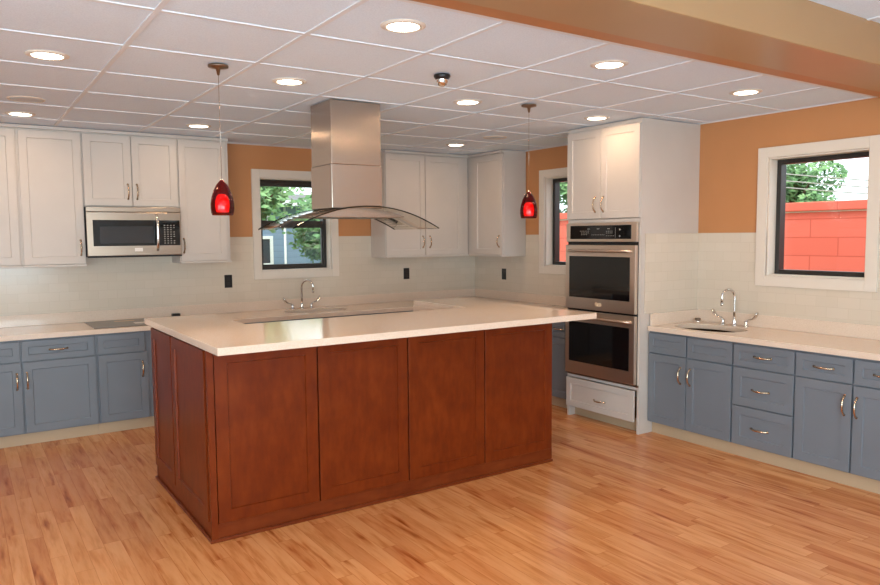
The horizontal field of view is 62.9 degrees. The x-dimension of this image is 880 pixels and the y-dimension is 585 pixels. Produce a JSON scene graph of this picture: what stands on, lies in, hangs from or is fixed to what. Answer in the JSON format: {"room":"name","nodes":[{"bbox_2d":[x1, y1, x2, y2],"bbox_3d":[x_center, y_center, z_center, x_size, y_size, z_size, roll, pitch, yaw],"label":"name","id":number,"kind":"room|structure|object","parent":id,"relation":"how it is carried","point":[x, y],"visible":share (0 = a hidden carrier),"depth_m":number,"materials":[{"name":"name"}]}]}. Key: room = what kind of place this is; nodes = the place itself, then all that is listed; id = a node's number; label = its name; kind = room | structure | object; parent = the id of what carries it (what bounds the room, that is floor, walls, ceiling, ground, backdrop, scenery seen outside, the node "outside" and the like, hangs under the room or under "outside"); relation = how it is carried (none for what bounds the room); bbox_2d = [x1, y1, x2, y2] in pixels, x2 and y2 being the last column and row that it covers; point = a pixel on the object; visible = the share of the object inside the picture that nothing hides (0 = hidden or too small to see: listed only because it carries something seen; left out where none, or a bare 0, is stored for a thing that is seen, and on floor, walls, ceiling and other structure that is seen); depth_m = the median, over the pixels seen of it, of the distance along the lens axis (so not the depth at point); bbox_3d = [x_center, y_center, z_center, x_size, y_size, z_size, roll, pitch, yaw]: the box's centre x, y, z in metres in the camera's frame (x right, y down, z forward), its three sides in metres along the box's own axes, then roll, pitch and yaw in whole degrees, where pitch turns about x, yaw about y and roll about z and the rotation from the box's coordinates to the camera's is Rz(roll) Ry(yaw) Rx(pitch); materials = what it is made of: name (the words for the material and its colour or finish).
{"room":"kitchen","nodes":[
{"label":"kitchen","id":0,"kind":"room"},
{"bbox_2d":[227,143,370,269],"bbox_3d":[-2.875,-0.349,6.461,8.200,2.900,0.200,-3,5,-34],"label":"wall","id":1,"kind":"structure","parent":0,"point":[242,158],"depth_m":7.00,"materials":[{"name":"orange paint"}]},
{"bbox_2d":[0,123,22,268],"bbox_3d":[-3.566,-0.748,5.615,0.463,1.118,0.359,-3,5,-34],"label":"upper cabinet","id":2,"kind":"object","parent":1,"relation":"attached to","point":[10,233],"visible":1,"depth_m":5.59,"materials":[{"name":"white paint"}]},
{"bbox_2d":[15,124,86,267],"bbox_3d":[-3.183,-0.771,5.872,0.458,1.118,0.359,-3,5,-34],"label":"upper cabinet","id":3,"kind":"object","parent":1,"relation":"attached to","point":[49,160],"visible":0.93,"depth_m":5.76,"materials":[{"name":"white paint"}]},
{"bbox_2d":[80,129,177,207],"bbox_3d":[-2.686,-1.046,6.194,0.752,0.628,0.368,-3,5,-34],"label":"upper cabinet","id":4,"kind":"object","parent":1,"relation":"attached to","point":[120,168],"visible":1,"depth_m":6.06,"materials":[{"name":"white paint"}]},
{"bbox_2d":[84,207,181,257],"bbox_3d":[-2.658,-0.518,6.201,0.746,0.418,0.434,-3,5,-34],"label":"microwave oven","id":5,"kind":"object","parent":1,"relation":"attached to","point":[110,232],"visible":1,"depth_m":6.04,"materials":[{"name":"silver metal"}]},
{"bbox_2d":[172,135,231,263],"bbox_3d":[-2.182,-0.832,6.544,0.449,1.118,0.359,-3,5,-34],"label":"upper cabinet","id":6,"kind":"object","parent":1,"relation":"attached to","point":[205,236],"visible":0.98,"depth_m":6.42,"materials":[{"name":"white paint"}]},
{"bbox_2d":[224,275,231,287],"bbox_3d":[-2.033,-0.108,6.912,0.074,0.124,0.008,-3,5,-34],"label":"wall outlet","id":7,"kind":"object","parent":1,"relation":"attached to","point":[227,278],"visible":1,"depth_m":6.91,"materials":[{"name":"black plastic"}]},
{"bbox_2d":[0,236,474,315],"bbox_3d":[-2.280,-0.202,6.748,6.492,0.631,0.008,-3,5,-34],"label":"backsplash","id":8,"kind":"structure","parent":1,"relation":"attached to","point":[115,282],"depth_m":6.78,"materials":[{"name":"tile"}]},
{"bbox_2d":[0,288,474,327],"bbox_3d":[-1.773,0.131,7.107,5.300,0.096,0.020,-3,5,-34],"label":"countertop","id":9,"kind":"structure","parent":1,"relation":"attached to","point":[166,311],"depth_m":6.84,"materials":[{"name":"stone"}]},
{"bbox_2d":[251,169,338,279],"bbox_3d":[-1.492,-0.690,7.333,0.916,1.076,0.182,-3,5,-34],"label":"window","id":10,"kind":"structure","parent":1,"relation":"in","point":[329,235],"depth_m":7.27,"materials":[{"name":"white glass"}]},
{"bbox_2d":[404,268,408,278],"bbox_3d":[-0.373,-0.211,8.026,0.074,0.124,0.008,-3,5,-34],"label":"wall outlet","id":11,"kind":"object","parent":1,"relation":"attached to","point":[406,270],"visible":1,"depth_m":8.02,"materials":[{"name":"black plastic"}]},
{"bbox_2d":[371,150,468,257],"bbox_3d":[-0.201,-0.952,7.874,1.068,1.118,0.359,-3,5,-34],"label":"upper cabinet","id":12,"kind":"object","parent":1,"relation":"attached to","point":[432,187],"visible":1,"depth_m":7.72,"materials":[{"name":"white paint"}]},
{"bbox_2d":[0,0,875,153],"bbox_3d":[-1.637,-1.229,4.356,8.000,0.006,4.560,-3,5,-34],"label":"trim","id":13,"kind":"structure","parent":1,"relation":"attached to","point":[163,3],"depth_m":4.19,"materials":[{"name":"white metal"}]},
{"bbox_2d":[0,0,867,154],"bbox_3d":[-1.610,-1.253,4.494,8.200,0.020,4.760,-3,5,-34],"label":"ceiling","id":14,"kind":"structure","parent":0,"point":[508,44],"depth_m":4.02,"materials":[{"name":"tile"}]},
{"bbox_2d":[4,111,35,116],"bbox_3d":[-3.008,-1.279,5.155,0.196,0.008,0.196,-3,5,-34],"label":"recessed light","id":15,"kind":"object","parent":14,"relation":"in","point":[13,113],"visible":1,"depth_m":5.13,"materials":[{"name":"beige"}]},
{"bbox_2d":[6,96,45,102],"bbox_3d":[-2.659,-1.240,4.620,0.220,0.008,0.220,-3,5,-34],"label":"ceiling speaker","id":16,"kind":"object","parent":14,"relation":"attached to","point":[28,99],"visible":1,"depth_m":4.61},
{"bbox_2d":[9,97,41,101],"bbox_3d":[-2.659,-1.240,4.620,0.188,0.006,0.188,-3,5,-34],"label":"grille","id":17,"kind":"object","parent":16,"relation":"attached to","point":[19,99],"depth_m":4.61,"materials":[{"name":"white metal"}]},
{"bbox_2d":[24,50,69,60],"bbox_3d":[-1.923,-1.160,3.521,0.196,0.008,0.196,-3,5,-34],"label":"recessed light","id":18,"kind":"object","parent":14,"relation":"in","point":[38,54],"visible":1,"depth_m":3.51,"materials":[{"name":"beige"}]},
{"bbox_2d":[186,124,210,127],"bbox_3d":[-1.937,-1.336,5.773,0.196,0.008,0.196,-3,5,-34],"label":"recessed light","id":19,"kind":"object","parent":14,"relation":"in","point":[188,125],"visible":1,"depth_m":5.75,"materials":[{"name":"beige"}]},
{"bbox_2d":[208,63,233,215],"bbox_3d":[-1.152,-0.795,3.772,0.122,0.776,0.122,-3,5,-34],"label":"pendant lamp","id":20,"kind":"object","parent":14,"relation":"hanging from","point":[222,202],"visible":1,"depth_m":3.75,"materials":[{"name":"red glass"}]},
{"bbox_2d":[272,77,305,85],"bbox_3d":[-0.872,-1.218,4.161,0.196,0.008,0.196,-3,5,-34],"label":"recessed light","id":21,"kind":"object","parent":14,"relation":"in","point":[286,81],"visible":1,"depth_m":4.14,"materials":[{"name":"beige"}]},
{"bbox_2d":[258,99,438,229],"bbox_3d":[-0.618,-0.849,4.849,1.060,0.845,0.606,-3,5,-34],"label":"range hood","id":22,"kind":"object","parent":14,"relation":"attached to","point":[346,170],"visible":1,"depth_m":4.79,"materials":[{"name":"silver metal"}]},
{"bbox_2d":[288,208,403,218],"bbox_3d":[-0.643,-0.539,4.915,0.670,0.064,0.430,-3,5,-34],"label":"hood","id":23,"kind":"object","parent":22,"relation":"attached to","point":[349,213],"depth_m":4.76,"materials":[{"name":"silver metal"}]},
{"bbox_2d":[380,19,425,32],"bbox_3d":[-0.158,-1.140,3.083,0.196,0.008,0.196,-3,5,-34],"label":"recessed light","id":24,"kind":"object","parent":14,"relation":"in","point":[394,25],"visible":1,"depth_m":3.06,"materials":[{"name":"beige"}]},
{"bbox_2d":[434,73,450,86],"bbox_3d":[0.012,-1.181,4.014,0.096,0.064,0.096,-3,5,-34],"label":"dome camera","id":25,"kind":"object","parent":14,"relation":"attached to","point":[441,79],"visible":1,"depth_m":3.99,"materials":[{"name":"black plastic"}]},
{"bbox_2d":[446,143,465,146],"bbox_3d":[0.158,-1.457,7.104,0.196,0.008,0.196,-3,5,-34],"label":"recessed light","id":26,"kind":"object","parent":14,"relation":"in","point":[452,144],"visible":1,"depth_m":7.05,"materials":[{"name":"beige"}]},
{"bbox_2d":[453,99,481,104],"bbox_3d":[0.186,-1.280,4.843,0.196,0.008,0.196,-3,5,-34],"label":"recessed light","id":27,"kind":"object","parent":14,"relation":"in","point":[461,101],"visible":1,"depth_m":4.82,"materials":[{"name":"beige"}]},
{"bbox_2d":[483,136,506,138],"bbox_3d":[0.505,-1.421,6.599,0.220,0.008,0.220,-3,5,-34],"label":"ceiling speaker","id":28,"kind":"object","parent":14,"relation":"attached to","point":[485,137],"visible":1,"depth_m":6.57},
{"bbox_2d":[486,137,504,138],"bbox_3d":[0.505,-1.421,6.599,0.188,0.006,0.188,-3,5,-34],"label":"grille","id":29,"kind":"object","parent":28,"relation":"attached to","point":[486,137],"depth_m":6.61,"materials":[{"name":"white metal"}]},
{"bbox_2d":[520,104,537,217],"bbox_3d":[0.616,-0.904,4.983,0.122,0.776,0.122,-3,5,-34],"label":"pendant lamp","id":30,"kind":"object","parent":14,"relation":"hanging from","point":[528,209],"visible":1,"depth_m":4.96,"materials":[{"name":"red glass"}]},
{"bbox_2d":[584,116,609,120],"bbox_3d":[1.208,-1.343,5.543,0.196,0.008,0.196,-3,5,-34],"label":"recessed light","id":31,"kind":"object","parent":14,"relation":"in","point":[592,118],"visible":1,"depth_m":5.53,"materials":[{"name":"beige"}]},
{"bbox_2d":[590,60,627,68],"bbox_3d":[0.897,-1.205,3.809,0.196,0.008,0.196,-3,5,-34],"label":"recessed light","id":32,"kind":"object","parent":14,"relation":"in","point":[605,64],"visible":1,"depth_m":3.79,"materials":[{"name":"beige"}]},
{"bbox_2d":[729,89,762,95],"bbox_3d":[1.948,-1.274,4.581,0.196,0.008,0.196,-3,5,-34],"label":"recessed light","id":33,"kind":"object","parent":14,"relation":"in","point":[743,92],"visible":1,"depth_m":4.57,"materials":[{"name":"beige"}]},
{"bbox_2d":[0,404,879,584],"bbox_3d":[-1.158,1.319,3.874,8.400,0.050,6.600,-3,5,-34],"label":"floor","id":34,"kind":"structure","parent":0,"point":[613,504],"depth_m":3.90,"materials":[{"name":"brown wood"}]},
{"bbox_2d":[0,335,98,447],"bbox_3d":[-3.330,0.753,5.718,1.028,0.825,0.652,-3,5,-34],"label":"base cabinet","id":35,"kind":"object","parent":34,"relation":"on","point":[49,387],"visible":1,"depth_m":5.58,"materials":[{"name":"blue paint"}]},
{"bbox_2d":[0,288,567,341],"bbox_3d":[-1.136,0.218,6.166,5.300,0.134,2.298,-3,5,-34],"label":"countertop","id":36,"kind":"structure","parent":35,"relation":"on","point":[64,324],"depth_m":6.85,"materials":[{"name":"stone"}]},
{"bbox_2d":[85,316,171,328],"bbox_3d":[-2.598,0.254,6.178,0.755,0.008,0.510,-3,5,-34],"label":"cooktop","id":37,"kind":"object","parent":36,"relation":"in","point":[127,322],"visible":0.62,"depth_m":6.06,"materials":[{"name":"black glass"}]},
{"bbox_2d":[282,279,320,309],"bbox_3d":[-1.373,0.018,7.221,0.405,0.297,0.128,-3,5,-34],"label":"faucet","id":38,"kind":"object","parent":36,"relation":"on","point":[310,281],"visible":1,"depth_m":7.24,"materials":[{"name":"silver metal"}]},
{"bbox_2d":[95,330,153,433],"bbox_3d":[-2.724,0.716,6.125,0.431,0.825,0.652,-3,5,-34],"label":"base cabinet","id":39,"kind":"object","parent":34,"relation":"on","point":[124,359],"visible":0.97,"depth_m":5.89,"materials":[{"name":"blue paint"}]},
{"bbox_2d":[272,313,378,321],"bbox_3d":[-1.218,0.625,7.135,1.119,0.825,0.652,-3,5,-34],"label":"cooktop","id":40,"kind":"object","parent":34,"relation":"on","point":[374,313],"visible":0.02,"depth_m":6.87,"materials":[{"name":"black glass"}]},
{"bbox_2d":[144,297,595,543],"bbox_3d":[-0.446,0.681,4.860,2.564,1.056,1.603,-3,5,-34],"label":"kitchen island","id":41,"kind":"object","parent":34,"relation":"on","point":[259,427],"visible":1,"depth_m":4.21,"materials":[{"name":"brown wood"}]},
{"bbox_2d":[144,297,595,355],"bbox_3d":[-0.449,0.272,4.828,2.564,0.235,1.603,-3,5,-34],"label":"island countertop","id":42,"kind":"structure","parent":41,"relation":"on","point":[216,335],"depth_m":4.33,"materials":[{"name":"stone"}]},
{"bbox_2d":[552,322,567,407],"bbox_3d":[1.203,0.624,6.893,0.652,0.825,0.839,-3,5,-34],"label":"base cabinet","id":43,"kind":"object","parent":34,"relation":"on","point":[559,374],"visible":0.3,"depth_m":6.57,"materials":[{"name":"blue paint"}]},
{"bbox_2d":[566,117,699,434],"bbox_3d":[1.608,-0.147,6.119,0.763,2.478,0.799,-3,5,-34],"label":"tall cabinet","id":44,"kind":"object","parent":34,"relation":"on","point":[645,171],"visible":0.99,"depth_m":5.78,"materials":[{"name":"white paint"}]},
{"bbox_2d":[565,222,638,387],"bbox_3d":[1.574,0.066,6.112,0.751,1.306,0.791,-3,5,-34],"label":"double wall oven","id":45,"kind":"object","parent":44,"relation":"in","point":[602,259],"visible":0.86,"depth_m":5.89,"materials":[{"name":"silver metal"}]},
{"bbox_2d":[644,233,698,313],"bbox_3d":[1.875,-0.162,5.808,0.652,0.631,0.008,-3,5,-34],"label":"backsplash","id":46,"kind":"structure","parent":44,"relation":"attached to","point":[671,259],"depth_m":5.79,"materials":[{"name":"tile"}]},
{"bbox_2d":[648,331,735,454],"bbox_3d":[2.097,0.721,5.569,0.652,0.825,0.751,-3,5,-34],"label":"base cabinet","id":47,"kind":"object","parent":34,"relation":"on","point":[690,379],"visible":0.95,"depth_m":5.38,"materials":[{"name":"blue paint"}]},
{"bbox_2d":[732,342,797,470],"bbox_3d":[2.434,0.757,5.071,0.652,0.825,0.453,-3,5,-34],"label":"base cabinet","id":48,"kind":"object","parent":34,"relation":"on","point":[764,377],"visible":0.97,"depth_m":4.90,"materials":[{"name":"blue paint"}]},
{"bbox_2d":[793,350,879,493],"bbox_3d":[2.766,0.793,4.579,0.652,0.825,0.734,-3,5,-34],"label":"base cabinet","id":49,"kind":"object","parent":34,"relation":"on","point":[837,412],"visible":1,"depth_m":4.49,"materials":[{"name":"blue paint"}]},
{"bbox_2d":[648,309,879,360],"bbox_3d":[2.439,0.277,5.043,0.626,0.134,1.940,-3,5,-34],"label":"countertop","id":50,"kind":"structure","parent":49,"relation":"on","point":[854,340],"depth_m":5.16,"materials":[{"name":"stone"}]},
{"bbox_2d":[684,328,731,331],"bbox_3d":[2.076,0.385,5.537,0.430,0.151,0.610,-3,5,-34],"label":"sink","id":51,"kind":"object","parent":50,"relation":"in","point":[711,330],"visible":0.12,"depth_m":5.75,"materials":[{"name":"grey metal"}]},
{"bbox_2d":[711,288,758,327],"bbox_3d":[2.260,0.116,5.594,0.158,0.297,0.405,-3,5,-34],"label":"faucet","id":52,"kind":"object","parent":50,"relation":"on","point":[734,321],"visible":1,"depth_m":5.61,"materials":[{"name":"silver metal"}]},
{"bbox_2d":[526,97,879,406],"bbox_3d":[3.292,-0.244,4.469,0.200,2.900,10.000,-3,5,-34],"label":"wall","id":53,"kind":"structure","parent":0,"point":[728,171],"depth_m":5.62,"materials":[{"name":"orange paint"}]},
{"bbox_2d":[467,150,525,256],"bbox_3d":[0.514,-0.969,8.022,0.359,1.118,0.928,-3,5,-34],"label":"upper cabinet","id":54,"kind":"object","parent":53,"relation":"attached to","point":[496,180],"visible":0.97,"depth_m":7.70,"materials":[{"name":"white paint"}]},
{"bbox_2d":[502,268,505,279],"bbox_3d":[0.720,-0.208,8.102,0.008,0.124,0.074,-3,5,-34],"label":"wall outlet","id":55,"kind":"object","parent":53,"relation":"attached to","point":[503,270],"visible":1,"depth_m":8.10,"materials":[{"name":"black plastic"}]},
{"bbox_2d":[475,288,565,305],"bbox_3d":[1.058,0.067,7.626,0.020,0.096,2.278,-3,5,-34],"label":"backsplash","id":56,"kind":"structure","parent":53,"relation":"attached to","point":[496,294],"depth_m":7.85,"materials":[{"name":"stone"}]},
{"bbox_2d":[539,167,566,274],"bbox_3d":[1.360,-0.717,7.248,0.182,1.074,0.879,-3,5,-34],"label":"window","id":57,"kind":"structure","parent":53,"relation":"in","point":[549,234],"depth_m":7.52,"materials":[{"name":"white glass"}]},
{"bbox_2d":[410,0,879,96],"bbox_3d":[-0.339,-1.281,2.418,8.000,0.453,0.090,-3,5,-34],"label":"trim","id":58,"kind":"structure","parent":53,"relation":"attached to","point":[451,4],"depth_m":3.23,"materials":[{"name":"paint"}]},
{"bbox_2d":[454,0,879,91],"bbox_3d":[-0.216,-1.266,2.237,8.000,0.456,0.350,-3,5,-34],"label":"beam","id":59,"kind":"structure","parent":53,"relation":"attached to","point":[808,38],"depth_m":3.19,"materials":[{"name":"paint"}]},
{"bbox_2d":[650,309,697,325],"bbox_3d":[1.913,0.200,5.844,0.600,0.096,0.019,-3,5,-34],"label":"backsplash","id":60,"kind":"structure","parent":53,"relation":"attached to","point":[671,317],"depth_m":5.82,"materials":[{"name":"stone"}]},
{"bbox_2d":[475,232,879,325],"bbox_3d":[1.824,-0.213,6.472,0.008,0.631,5.050,-3,5,-34],"label":"backsplash","id":61,"kind":"structure","parent":53,"relation":"attached to","point":[725,260],"depth_m":5.71,"materials":[{"name":"tile"}]},
{"bbox_2d":[698,309,879,339],"bbox_3d":[2.696,0.243,5.202,0.020,0.096,1.920,-3,5,-34],"label":"backsplash","id":62,"kind":"structure","parent":53,"relation":"attached to","point":[865,331],"depth_m":5.27,"materials":[{"name":"stone"}]},
{"bbox_2d":[755,135,879,291],"bbox_3d":[2.748,-0.553,5.196,0.182,1.044,0.884,-3,5,-34],"label":"window","id":63,"kind":"structure","parent":53,"relation":"in","point":[773,162],"depth_m":5.26,"materials":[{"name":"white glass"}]},
{"bbox_2d":[867,16,879,20],"bbox_3d":[1.279,-1.083,0.026,8.000,0.005,5.000,-3,5,-34],"label":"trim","id":64,"kind":"structure","parent":53,"relation":"attached to","point":[877,17],"depth_m":3.59,"materials":[{"name":"white"}]},
{"bbox_2d":[809,0,879,22],"bbox_3d":[1.362,-1.101,0.081,8.200,0.020,5.000,-3,5,-34],"label":"ceiling","id":65,"kind":"structure","parent":0,"point":[866,9],"depth_m":3.41,"materials":[{"name":"tile"}]},
{"label":"outside","id":66,"kind":"structure","parent":0,"visible":0},
{"bbox_3d":[-12.258,-0.659,36.400,70.000,0.200,59.750,-3,5,-34],"label":"ground","id":67,"kind":"structure","parent":66,"visible":0},
{"bbox_2d":[260,186,311,233],"bbox_3d":[-4.162,-0.861,13.855,3.191,3.597,2.416,2,5,32],"label":"tree","id":68,"kind":"object","parent":67,"relation":"on","point":[271,201],"visible":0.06,"depth_m":13.60,"materials":[{"name":"green plant"}]},
{"bbox_2d":[261,194,320,264],"bbox_3d":[-3.995,-1.139,20.005,13.300,3.180,6.650,-3,5,-34],"label":"house","id":69,"kind":"structure","parent":67,"relation":"on","point":[276,249],"depth_m":16.62,"materials":[{"name":"blue"}]},
{"bbox_2d":[287,192,320,262],"bbox_3d":[-1.975,-0.830,15.088,2.320,3.307,2.685,0,4,3],"label":"tree","id":70,"kind":"object","parent":67,"relation":"on","point":[309,238],"visible":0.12,"depth_m":14.45,"materials":[{"name":"green plant"}]},
{"bbox_2d":[560,182,566,212],"bbox_3d":[4.846,-2.507,21.953,3.936,5.468,3.462,-3,5,-34],"label":"tree","id":71,"kind":"object","parent":67,"relation":"on","point":[563,185],"visible":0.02,"depth_m":21.30,"materials":[{"name":"green plant"}]},
{"bbox_2d":[786,160,847,202],"bbox_3d":[8.520,-1.459,17.701,2.298,3.983,2.793,1,5,16],"label":"tree","id":72,"kind":"object","parent":67,"relation":"on","point":[792,195],"visible":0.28,"depth_m":16.89,"materials":[{"name":"green plant"}]},
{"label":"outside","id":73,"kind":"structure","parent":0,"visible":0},
{"bbox_3d":[25.445,1.290,7.580,39.750,0.200,30.200,-3,5,-34],"label":"ground","id":74,"kind":"structure","parent":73,"visible":0},
{"bbox_2d":[560,199,866,271],"bbox_3d":[5.233,0.251,6.724,0.280,2.330,19.500,-3,5,-34],"label":"wall","id":75,"kind":"structure","parent":74,"relation":"on","point":[823,235],"depth_m":7.94,"materials":[{"name":"red brick"}]},
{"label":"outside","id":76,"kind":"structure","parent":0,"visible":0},
{"bbox_2d":[786,173,867,180],"bbox_3d":[8.846,-2.058,12.021,0.023,0.873,9.502,-3,5,-34],"label":"power line","id":77,"kind":"object","parent":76,"point":[786,173],"visible":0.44,"depth_m":13.94,"materials":[{"name":"white"}]},
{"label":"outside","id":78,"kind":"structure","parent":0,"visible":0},
{"bbox_2d":[786,180,867,187],"bbox_3d":[8.847,-1.943,12.030,0.023,0.803,9.502,-3,5,-34],"label":"power line","id":79,"kind":"object","parent":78,"point":[786,180],"visible":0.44,"depth_m":13.97,"materials":[{"name":"white"}]},
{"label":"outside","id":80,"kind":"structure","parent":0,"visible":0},
{"bbox_2d":[786,187,867,193],"bbox_3d":[8.848,-1.833,12.038,0.023,0.723,9.502,-3,5,-34],"label":"power line","id":81,"kind":"object","parent":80,"point":[786,187],"visible":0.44,"depth_m":13.98,"materials":[{"name":"white"}]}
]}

